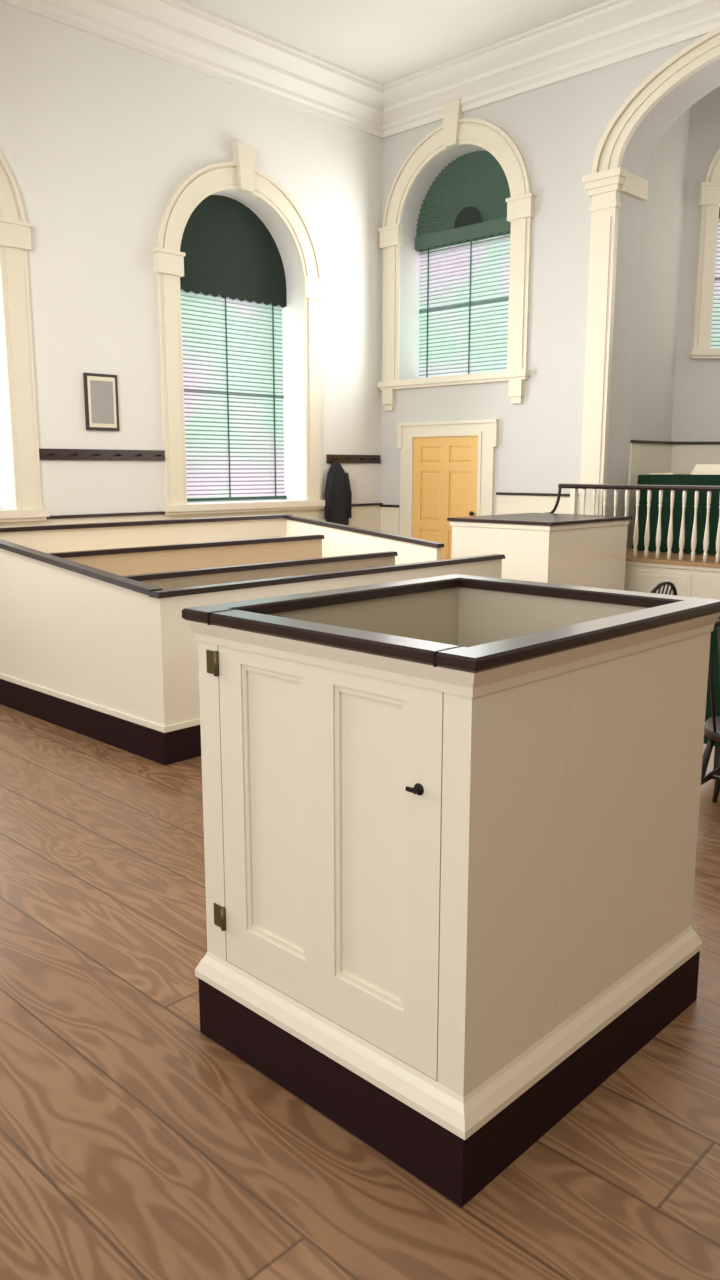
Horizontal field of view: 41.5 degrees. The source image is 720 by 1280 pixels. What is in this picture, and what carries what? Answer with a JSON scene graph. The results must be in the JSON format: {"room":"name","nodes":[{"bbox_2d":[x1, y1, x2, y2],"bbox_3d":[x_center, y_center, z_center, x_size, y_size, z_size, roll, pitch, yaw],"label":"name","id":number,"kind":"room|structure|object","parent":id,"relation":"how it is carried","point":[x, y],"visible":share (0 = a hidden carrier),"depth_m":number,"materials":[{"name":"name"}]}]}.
{"room":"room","nodes":[
{"label":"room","id":0,"kind":"room"},
{"bbox_2d":[0,2,381,515],"bbox_3d":[-4.727,-3.002,8.006,0.500,6.150,14.900,10,14,43],"label":"wall","id":1,"kind":"structure","parent":0,"point":[98,135],"depth_m":9.97,"materials":[{"name":"white paint"}]},
{"bbox_2d":[0,153,49,521],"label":"window","id":2,"kind":"structure","parent":1,"relation":"in","point":[15,234],"depth_m":9.14,"materials":[{"name":"beige paint"}]},
{"bbox_2d":[83,373,119,430],"bbox_3d":[-2.678,-2.465,9.863,0.027,0.571,0.381,10,14,43],"label":"framed picture","id":3,"kind":"object","parent":1,"relation":"attached to","point":[100,390],"visible":1,"depth_m":9.85,"materials":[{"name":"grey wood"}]},
{"bbox_2d":[39,449,164,460],"bbox_3d":[-2.625,-1.939,9.963,0.097,0.111,1.521,10,14,43],"label":"coat rack","id":4,"kind":"object","parent":1,"relation":"attached to","point":[44,454],"visible":1,"depth_m":9.91,"materials":[{"name":"black wood"}]},
{"bbox_2d":[152,142,325,514],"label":"window","id":5,"kind":"structure","parent":1,"relation":"in","point":[221,279],"depth_m":11.32,"materials":[{"name":"beige paint"}]},
{"bbox_2d":[0,492,578,534],"bbox_3d":[0.335,0.285,3.615,13.601,1.251,13.901,10,14,43],"label":"wainscoting","id":6,"kind":"structure","parent":1,"relation":"attached to","point":[381,517],"depth_m":11.42,"materials":[{"name":"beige wood"}]},
{"bbox_2d":[326,454,380,462],"bbox_3d":[-0.050,-2.393,12.580,0.097,0.111,1.001,10,14,43],"label":"coat rack","id":7,"kind":"object","parent":1,"relation":"attached to","point":[330,458],"visible":1,"depth_m":12.59,"materials":[{"name":"black wood"}]},
{"bbox_2d":[324,461,351,524],"bbox_3d":[-0.293,-1.871,12.363,0.123,0.900,0.466,10,14,43],"label":"coat","id":8,"kind":"object","parent":7,"relation":"hanging from","point":[338,494],"visible":0.85,"depth_m":12.30,"materials":[{"name":"black fabric"}]},
{"bbox_2d":[0,0,719,138],"bbox_3d":[0.335,-4.940,2.667,13.600,0.430,13.900,10,14,43],"label":"crown molding","id":9,"kind":"structure","parent":1,"relation":"attached to","point":[184,34],"depth_m":10.25,"materials":[{"name":"white paint"}]},
{"bbox_2d":[0,704,719,1279],"bbox_3d":[0.509,0.867,3.903,13.600,0.001,14.400,10,14,43],"label":"floor","id":10,"kind":"structure","parent":0,"point":[135,1145],"depth_m":2.29,"materials":[{"name":"brown wood"}]},
{"bbox_2d":[0,514,505,764],"bbox_3d":[-0.848,-0.238,6.822,2.420,1.135,3.021,10,14,43],"label":"box","id":11,"kind":"object","parent":10,"relation":"on","point":[96,643],"visible":0.65,"depth_m":5.82,"materials":[{"name":"beige paint"}]},
{"bbox_2d":[182,574,719,1207],"bbox_3d":[0.272,0.491,2.631,0.946,1.194,1.130,10,14,43],"label":"dock","id":12,"kind":"object","parent":10,"relation":"on","point":[450,822],"visible":1,"depth_m":2.23,"materials":[{"name":"beige paint"}]},
{"bbox_2d":[447,513,632,589],"bbox_3d":[1.817,-0.711,9.639,1.200,1.061,1.500,10,14,43],"label":"desk","id":13,"kind":"object","parent":10,"relation":"on","point":[566,549],"visible":0.5,"depth_m":9.11,"materials":[{"name":"beige paint"}]},
{"bbox_2d":[650,581,676,595],"bbox_3d":[1.446,0.131,5.280,0.496,0.963,0.440,10,14,43],"label":"chair","id":14,"kind":"object","parent":10,"relation":"on","point":[658,586],"visible":0.16,"depth_m":5.04,"materials":[{"name":"black paint"}]},
{"bbox_2d":[624,552,719,619],"bbox_3d":[3.799,-0.460,9.477,3.800,0.618,0.596,10,14,43],"label":"raised platform","id":15,"kind":"object","parent":10,"relation":"on","point":[697,578],"visible":0.29,"depth_m":9.66,"materials":[{"name":"beige paint"}]},
{"bbox_2d":[545,484,719,562],"bbox_3d":[3.528,-1.129,9.313,4.051,0.752,0.081,10,14,43],"label":"balustrade","id":16,"kind":"object","parent":15,"relation":"on","point":[574,488],"visible":0.77,"depth_m":9.74,"materials":[{"name":"beige paint"}]},
{"bbox_2d":[701,619,719,801],"bbox_3d":[1.682,0.347,4.085,0.440,0.963,0.496,8,13,38],"label":"chair","id":17,"kind":"object","parent":10,"relation":"on","point":[712,725],"visible":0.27,"depth_m":4.12,"materials":[{"name":"black paint"}]},
{"bbox_2d":[704,626,719,769],"bbox_3d":[2.911,0.259,5.085,1.400,0.777,2.010,10,14,43],"label":"table","id":18,"kind":"object","parent":10,"relation":"on","point":[714,650],"visible":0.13,"depth_m":4.80,"materials":[{"name":"green"}]},
{"bbox_2d":[184,0,608,84],"bbox_3d":[0.335,-5.250,2.611,14.601,0.201,14.901,10,14,43],"label":"ceiling","id":19,"kind":"structure","parent":0,"point":[384,42],"depth_m":10.04,"materials":[{"name":"white paint"}]},
{"bbox_2d":[381,36,719,534],"bbox_3d":[5.526,-3.018,8.093,14.100,6.150,0.500,10,14,43],"label":"wall","id":20,"kind":"structure","parent":0,"point":[558,128],"depth_m":10.84,"materials":[{"name":"white paint"}]},
{"bbox_2d":[396,419,498,559],"bbox_3d":[1.079,-1.734,12.279,1.621,2.131,0.105,10,14,43],"label":"door","id":21,"kind":"structure","parent":20,"relation":"in","point":[447,468],"depth_m":12.26,"materials":[{"name":"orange wood"}]},
{"bbox_2d":[377,99,535,410],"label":"window","id":22,"kind":"structure","parent":20,"relation":"in","point":[474,230],"depth_m":11.94,"materials":[{"name":"beige paint"}]},
{"bbox_2d":[579,27,719,514],"bbox_3d":[4.095,-3.065,9.388,4.100,5.781,0.651,10,14,43],"label":"trim","id":23,"kind":"structure","parent":20,"relation":"in","point":[607,179],"depth_m":10.26,"materials":[{"name":"beige paint"}]},
{"bbox_2d":[626,547,715,557],"bbox_3d":[4.981,-0.689,10.748,3.355,0.621,2.903,10,14,43],"label":"floor","id":24,"kind":"structure","parent":0,"point":[627,549],"depth_m":10.45,"materials":[{"name":"brown wood"}]},
{"bbox_2d":[632,474,719,554],"bbox_3d":[4.404,-1.309,10.038,2.930,0.846,0.830,10,14,43],"label":"bench","id":25,"kind":"object","parent":24,"relation":"on","point":[661,479],"visible":0.79,"depth_m":10.39,"materials":[{"name":"green fabric"}]},
{"bbox_2d":[650,464,719,474],"bbox_3d":[3.687,-1.886,10.517,0.861,0.111,0.364,10,14,43],"label":"book stack","id":26,"kind":"object","parent":25,"relation":"on","point":[700,469],"visible":1,"depth_m":10.26,"materials":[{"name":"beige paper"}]},
{"bbox_2d":[626,108,719,547],"bbox_3d":[5.261,-3.461,10.538,3.960,6.151,2.701,10,14,43],"label":"wall","id":27,"kind":"structure","parent":0,"point":[652,450],"depth_m":11.05,"materials":[{"name":"paint"}]},
{"bbox_2d":[671,86,719,441],"bbox_3d":[4.818,-3.631,11.474,1.400,6.150,1.450,10,14,43],"label":"wall","id":28,"kind":"structure","parent":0,"point":[696,399],"depth_m":11.40,"materials":[{"name":"white paint"}]},
{"bbox_2d":[689,148,719,358],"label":"window","id":29,"kind":"structure","parent":28,"relation":"in","point":[706,337],"depth_m":11.30,"materials":[{"name":"beige paint"}]}
]}

